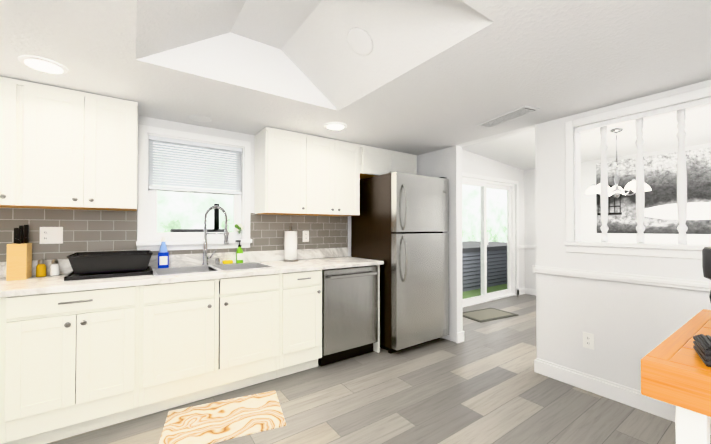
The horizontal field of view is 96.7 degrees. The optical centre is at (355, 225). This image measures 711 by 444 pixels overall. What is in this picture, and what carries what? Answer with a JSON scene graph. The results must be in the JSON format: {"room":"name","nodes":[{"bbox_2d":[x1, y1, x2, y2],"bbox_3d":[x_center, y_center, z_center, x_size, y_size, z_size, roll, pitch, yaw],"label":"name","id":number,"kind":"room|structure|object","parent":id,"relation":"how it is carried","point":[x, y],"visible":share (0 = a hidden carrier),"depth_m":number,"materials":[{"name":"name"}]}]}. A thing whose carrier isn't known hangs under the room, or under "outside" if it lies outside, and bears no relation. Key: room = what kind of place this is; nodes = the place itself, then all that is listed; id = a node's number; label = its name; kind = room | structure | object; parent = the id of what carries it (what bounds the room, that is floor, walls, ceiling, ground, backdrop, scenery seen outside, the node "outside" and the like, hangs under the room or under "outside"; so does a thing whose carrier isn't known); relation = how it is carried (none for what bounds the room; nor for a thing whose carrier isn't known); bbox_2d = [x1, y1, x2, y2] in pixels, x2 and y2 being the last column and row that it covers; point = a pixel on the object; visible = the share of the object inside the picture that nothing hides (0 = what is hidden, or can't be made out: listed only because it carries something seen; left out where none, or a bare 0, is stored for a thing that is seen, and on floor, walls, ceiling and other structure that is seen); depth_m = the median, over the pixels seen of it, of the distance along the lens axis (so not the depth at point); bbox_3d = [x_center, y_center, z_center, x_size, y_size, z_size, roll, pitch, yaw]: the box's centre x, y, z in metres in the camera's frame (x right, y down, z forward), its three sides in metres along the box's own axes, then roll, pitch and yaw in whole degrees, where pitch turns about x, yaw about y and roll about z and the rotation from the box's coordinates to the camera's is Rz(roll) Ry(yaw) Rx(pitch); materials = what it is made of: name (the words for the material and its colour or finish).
{"room":"kitchen","nodes":[
{"label":"kitchen","id":0,"kind":"room"},
{"bbox_2d":[137,115,524,295],"bbox_3d":[-0.335,-0.105,3.569,8.850,2.750,0.140,0,-1,-35],"label":"wall","id":1,"kind":"structure","parent":0,"point":[474,163],"depth_m":5.04,"materials":[{"name":"white paint"}]},
{"bbox_2d":[0,76,47,208],"bbox_3d":[-2.326,-0.495,1.874,0.679,0.756,0.332,0,-1,-35],"label":"upper cabinet","id":2,"kind":"object","parent":1,"relation":"attached to","point":[19,99],"depth_m":1.90,"materials":[{"name":"white wood"}]},
{"bbox_2d":[40,84,137,210],"bbox_3d":[-1.900,-0.492,2.175,0.656,0.756,0.332,0,-1,-35],"label":"upper cabinet","id":3,"kind":"object","parent":1,"relation":"attached to","point":[62,148],"depth_m":2.07,"materials":[{"name":"white wood"}]},
{"bbox_2d":[0,207,347,261],"bbox_3d":[-1.599,0.063,2.583,3.690,0.365,0.010,0,-1,-35],"label":"tile backsplash","id":4,"kind":"structure","parent":1,"relation":"attached to","point":[97,230],"depth_m":2.40,"materials":[{"name":"grey tile"}]},
{"bbox_2d":[39,227,62,243],"bbox_3d":[-2.120,0.071,2.202,0.118,0.118,0.010,0,-1,-35],"label":"electrical outlet","id":5,"kind":"object","parent":4,"relation":"attached to","point":[51,235],"visible":1,"depth_m":2.20,"materials":[{"name":"white plastic"}]},
{"bbox_2d":[303,231,308,241],"bbox_3d":[-0.523,0.118,3.331,0.072,0.118,0.008,0,-1,-35],"label":"electrical outlet","id":6,"kind":"object","parent":4,"relation":"attached to","point":[305,236],"visible":1,"depth_m":3.33,"materials":[{"name":"white plastic"}]},
{"bbox_2d":[136,124,251,250],"bbox_3d":[-1.392,-0.290,2.797,0.900,1.005,0.185,0,-1,-35],"label":"kitchen window","id":7,"kind":"structure","parent":1,"relation":"in","point":[149,235],"depth_m":2.74,"materials":[{"name":"white"}]},
{"bbox_2d":[235,224,243,238],"bbox_3d":[-1.080,0.058,2.931,0.082,0.145,0.041,0,-1,-35],"label":"flowers","id":8,"kind":"object","parent":7,"relation":"on","point":[238,226],"visible":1,"depth_m":2.92,"materials":[{"name":"green plant"}]},
{"bbox_2d":[254,127,315,215],"bbox_3d":[-0.692,-0.483,3.028,0.448,0.756,0.332,0,-1,-35],"label":"upper cabinet","id":9,"kind":"object","parent":1,"relation":"attached to","point":[285,161],"depth_m":2.90,"materials":[{"name":"white wood"}]},
{"bbox_2d":[316,136,363,215],"bbox_3d":[-0.325,-0.481,3.287,0.703,0.756,0.332,0,-1,-35],"label":"upper cabinet","id":10,"kind":"object","parent":1,"relation":"attached to","point":[339,164],"depth_m":3.19,"materials":[{"name":"white wood"}]},
{"bbox_2d":[364,145,416,178],"bbox_3d":[0.316,-0.701,3.742,0.864,0.306,0.332,0,-1,-35],"label":"upper cabinet","id":11,"kind":"object","parent":1,"relation":"attached to","point":[377,161],"depth_m":3.57,"materials":[{"name":"white wood"}]},
{"bbox_2d":[462,172,518,306],"bbox_3d":[2.178,0.238,5.320,1.940,2.100,0.134,0,-1,-35],"label":"door","id":12,"kind":"structure","parent":1,"relation":"in","point":[485,295],"depth_m":5.49,"materials":[{"name":"white"}]},
{"bbox_2d":[0,0,710,169],"bbox_3d":[1.334,-1.195,1.086,8.700,0.620,6.140,0,-1,-35],"label":"ceiling","id":13,"kind":"structure","parent":0,"point":[424,76],"depth_m":1.84,"materials":[{"name":"white paint"}]},
{"bbox_2d":[18,56,67,74],"bbox_3d":[-1.711,-0.874,1.737,0.198,0.007,0.198,0,-1,-35],"label":"recessed light","id":14,"kind":"object","parent":13,"relation":"in","point":[43,65],"visible":1,"depth_m":1.73,"materials":[{"name":"white plastic"}]},
{"bbox_2d":[324,122,346,129],"bbox_3d":[-0.176,-0.864,2.771,0.198,0.007,0.198,0,-1,-35],"label":"recessed light","id":15,"kind":"object","parent":13,"relation":"in","point":[335,126],"visible":1,"depth_m":2.77,"materials":[{"name":"white plastic"}]},
{"bbox_2d":[348,27,372,55],"bbox_3d":[0.027,-1.036,1.790,0.135,0.096,0.164,0,-1,-35],"label":"ceiling speaker","id":16,"kind":"object","parent":13,"relation":"attached to","point":[360,41],"depth_m":1.78,"materials":[{"name":"white plastic"}]},
{"bbox_2d":[476,105,539,127],"bbox_3d":[1.214,-0.864,2.553,0.160,0.012,0.480,0,-1,-23],"label":"ceiling vent","id":17,"kind":"object","parent":13,"relation":"in","point":[510,115],"visible":1,"depth_m":2.51,"materials":[{"name":"white metal"}]},
{"bbox_2d":[608,128,635,197],"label":"chandelier","id":18,"kind":"object","parent":13,"relation":"hanging from","point":[616,190],"depth_m":3.78,"materials":[{"name":"silver metal"}]},
{"bbox_2d":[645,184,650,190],"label":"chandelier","id":19,"kind":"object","parent":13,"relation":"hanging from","point":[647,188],"depth_m":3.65,"materials":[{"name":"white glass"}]},
{"bbox_2d":[47,294,710,443],"bbox_3d":[1.391,1.294,0.979,9.100,0.100,6.340,0,-1,-35],"label":"floor","id":20,"kind":"structure","parent":0,"point":[483,383],"depth_m":2.23,"materials":[{"name":"grey wood"}]},
{"bbox_2d":[0,294,43,443],"bbox_3d":[-2.131,0.815,1.712,0.532,0.872,0.433,0,-1,-35],"label":"base cabinet","id":21,"kind":"object","parent":20,"relation":"on","point":[21,317],"depth_m":1.70,"materials":[{"name":"white paint"}]},
{"bbox_2d":[0,247,383,297],"bbox_3d":[-1.412,0.312,2.321,3.695,0.139,0.642,0,-1,-35],"label":"countertop","id":22,"kind":"structure","parent":21,"relation":"on","point":[320,259],"depth_m":2.16,"materials":[{"name":"stone"}]},
{"bbox_2d":[6,225,31,280],"bbox_3d":[-2.152,0.171,2.026,0.085,0.346,0.140,0,-1,-35],"label":"knife block","id":23,"kind":"object","parent":22,"relation":"on","point":[19,258],"visible":1,"depth_m":1.98,"materials":[{"name":"brown wood"}]},
{"bbox_2d":[36,259,46,276],"bbox_3d":[-2.100,0.286,2.111,0.052,0.116,0.051,0,-1,-35],"label":"shaker","id":24,"kind":"object","parent":22,"relation":"on","point":[41,269],"visible":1,"depth_m":2.10,"materials":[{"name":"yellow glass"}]},
{"bbox_2d":[50,259,59,275],"bbox_3d":[-2.052,0.289,2.157,0.052,0.111,0.051,0,-1,-35],"label":"salt shaker","id":25,"kind":"object","parent":22,"relation":"on","point":[54,268],"visible":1,"depth_m":2.14,"materials":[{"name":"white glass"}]},
{"bbox_2d":[64,250,152,280],"bbox_3d":[-1.707,0.270,2.223,0.460,0.150,0.371,0,-1,-35],"label":"dish rack","id":26,"kind":"object","parent":22,"relation":"on","point":[95,265],"visible":1,"depth_m":2.10,"materials":[{"name":"grey plastic"}]},
{"bbox_2d":[158,237,168,267],"bbox_3d":[-1.542,0.223,2.536,0.072,0.252,0.060,0,-1,-35],"label":"dish soap bottle","id":27,"kind":"object","parent":22,"relation":"on","point":[163,257],"visible":0.9,"depth_m":2.52,"materials":[{"name":"blue plastic"}]},
{"bbox_2d":[152,262,275,293],"bbox_3d":[-1.139,0.441,2.552,0.846,0.196,0.490,0,-1,-35],"label":"sink basin","id":28,"kind":"object","parent":22,"relation":"in","point":[182,270],"visible":0.27,"depth_m":2.61,"materials":[{"name":"silver metal"}]},
{"bbox_2d":[222,260,232,263],"bbox_3d":[-1.147,0.331,2.833,0.080,0.026,0.050,0,-1,-35],"label":"sponge","id":29,"kind":"object","parent":28,"relation":"on","point":[227,261],"visible":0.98,"depth_m":2.82,"materials":[{"name":"yellow"}]},
{"bbox_2d":[202,205,228,264],"bbox_3d":[-1.204,0.087,2.714,0.189,0.514,0.175,0,-1,-35],"label":"faucet","id":30,"kind":"object","parent":22,"relation":"on","point":[225,233],"visible":1,"depth_m":2.71,"materials":[{"name":"silver metal"}]},
{"bbox_2d":[236,240,243,262],"bbox_3d":[-1.062,0.246,2.892,0.066,0.212,0.060,0,-1,-35],"label":"hand soap bottle","id":31,"kind":"object","parent":22,"relation":"on","point":[239,255],"visible":0.94,"depth_m":2.87,"materials":[{"name":"green plastic"}]},
{"bbox_2d":[283,224,297,261],"bbox_3d":[-0.636,0.173,3.109,0.150,0.363,0.150,0,-1,-35],"label":"paper towel","id":32,"kind":"object","parent":22,"relation":"on","point":[290,245],"visible":1,"depth_m":3.06,"materials":[{"name":"white paper"}]},
{"bbox_2d":[159,390,285,443],"bbox_3d":[-0.843,1.250,2.046,0.700,0.008,0.450,0,-1,-23],"label":"kitchen rug","id":33,"kind":"object","parent":20,"relation":"on","point":[215,422],"visible":1,"depth_m":2.01,"materials":[{"name":"beige fabric"}]},
{"bbox_2d":[318,265,377,365],"bbox_3d":[-0.185,0.832,3.165,0.616,0.868,0.658,0,-1,-35],"label":"dishwasher","id":34,"kind":"object","parent":20,"relation":"on","point":[349,312],"visible":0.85,"depth_m":2.92,"materials":[{"name":"grey metal"}]},
{"bbox_2d":[351,172,448,353],"bbox_3d":[0.505,0.373,3.522,0.775,1.793,0.818,0,-1,-35],"label":"fridge","id":35,"kind":"object","parent":20,"relation":"on","point":[399,225],"visible":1,"depth_m":3.20,"materials":[{"name":"metal"}]},
{"bbox_2d":[463,308,517,321],"bbox_3d":[1.871,1.275,4.513,0.760,0.010,0.460,0,-1,-27],"label":"doormat","id":36,"kind":"object","parent":20,"relation":"on","point":[485,315],"visible":0.86,"depth_m":4.49,"materials":[{"name":"grey fabric"}]},
{"bbox_2d":[641,309,710,443],"bbox_3d":[1.377,0.779,0.485,0.820,0.920,1.240,0,-1,-35],"label":"table","id":37,"kind":"object","parent":20,"relation":"on","point":[675,370],"visible":0.9,"depth_m":0.73,"materials":[{"name":"orange wood"}]},
{"bbox_2d":[693,246,710,366],"bbox_3d":[0.942,0.107,0.674,0.290,0.425,0.125,0,-1,39],"label":"coffee maker","id":38,"kind":"object","parent":37,"relation":"on","point":[702,344],"visible":1,"depth_m":0.74,"materials":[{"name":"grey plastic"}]},
{"bbox_2d":[417,80,710,390],"bbox_3d":[2.350,0.186,1.704,0.130,2.130,6.000,0,-1,-35],"label":"wall","id":39,"kind":"structure","parent":0,"point":[629,326],"depth_m":2.45,"materials":[{"name":"white paint"}]},
{"bbox_2d":[583,332,593,349],"bbox_3d":[1.769,0.878,2.401,0.008,0.116,0.072,0,-1,-35],"label":"outlet","id":40,"kind":"object","parent":39,"relation":"attached to","point":[588,340],"visible":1,"depth_m":2.40,"materials":[{"name":"white plastic"}]},
{"bbox_2d":[600,126,608,241],"bbox_3d":[1.866,-0.305,2.370,0.043,0.864,0.047,0,-1,-35],"label":"spindle","id":41,"kind":"object","parent":39,"relation":"attached to","point":[604,228],"depth_m":2.36,"materials":[{"name":"white wood"}]},
{"bbox_2d":[532,86,710,434],"bbox_3d":[2.822,0.202,1.004,0.152,2.085,4.312,0,-1,-35],"label":"trim","id":42,"kind":"structure","parent":39,"relation":"attached to","point":[631,397],"depth_m":2.27,"materials":[{"name":"white wood"}]},
{"bbox_2d":[635,118,644,242],"bbox_3d":[1.983,-0.307,2.203,0.043,0.864,0.047,0,-1,-35],"label":"spindle","id":43,"kind":"object","parent":39,"relation":"attached to","point":[639,123],"depth_m":2.19,"materials":[{"name":"white wood"}]},
{"bbox_2d":[676,109,687,244],"bbox_3d":[2.102,-0.308,2.035,0.043,0.864,0.047,0,-1,-35],"label":"spindle","id":44,"kind":"object","parent":39,"relation":"attached to","point":[682,228],"depth_m":2.02,"materials":[{"name":"white wood"}]},
{"bbox_2d":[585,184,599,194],"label":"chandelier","id":45,"kind":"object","parent":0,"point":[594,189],"depth_m":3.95,"materials":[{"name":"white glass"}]},
{"bbox_2d":[524,143,710,288],"bbox_3d":[4.989,-0.105,3.570,0.150,2.750,6.000,0,-1,-35],"label":"wall","id":46,"kind":"structure","parent":0,"point":[588,211],"depth_m":5.14,"materials":[{"name":"white paint"}]},
{"bbox_2d":[523,245,535,295],"bbox_3d":[4.920,0.810,3.512,0.020,0.920,6.000,0,-1,-35],"label":"baseboard","id":47,"kind":"structure","parent":46,"relation":"attached to","point":[526,290],"depth_m":5.87,"materials":[{"name":"white wood"}]},
{"bbox_2d":[596,147,710,233],"bbox_3d":[4.487,-0.439,4.143,0.013,1.110,2.210,0,-1,-35],"label":"mural","id":48,"kind":"object","parent":46,"relation":"attached to","point":[660,205],"visible":0.79,"depth_m":4.42,"materials":[{"name":"black"}]},
{"label":"outside","id":49,"kind":"structure","parent":0,"visible":0},
{"bbox_2d":[153,143,506,241],"bbox_3d":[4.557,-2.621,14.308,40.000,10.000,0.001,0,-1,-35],"label":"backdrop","id":50,"kind":"structure","parent":49,"point":[161,195],"depth_m":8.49,"materials":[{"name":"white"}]},
{"bbox_2d":[463,284,506,298],"bbox_3d":[6.247,1.555,11.872,40.000,0.100,5.860,0,-1,-35],"label":"ground","id":51,"kind":"structure","parent":49,"point":[476,291],"depth_m":6.92,"materials":[{"name":"green plant"}]},
{"bbox_2d":[170,204,224,231],"bbox_3d":[-3.007,0.518,5.743,1.200,1.852,0.556,0,-1,-35],"label":"outdoor grill","id":52,"kind":"object","parent":51,"relation":"on","point":[215,222],"depth_m":5.95,"materials":[{"name":"black"}]},
{"bbox_2d":[462,241,506,291],"bbox_3d":[2.837,0.996,8.558,4.300,0.950,2.250,0,-1,-35],"label":"hot tub","id":53,"kind":"object","parent":51,"relation":"on","point":[478,258],"depth_m":7.45,"materials":[{"name":"grey"}]}
]}

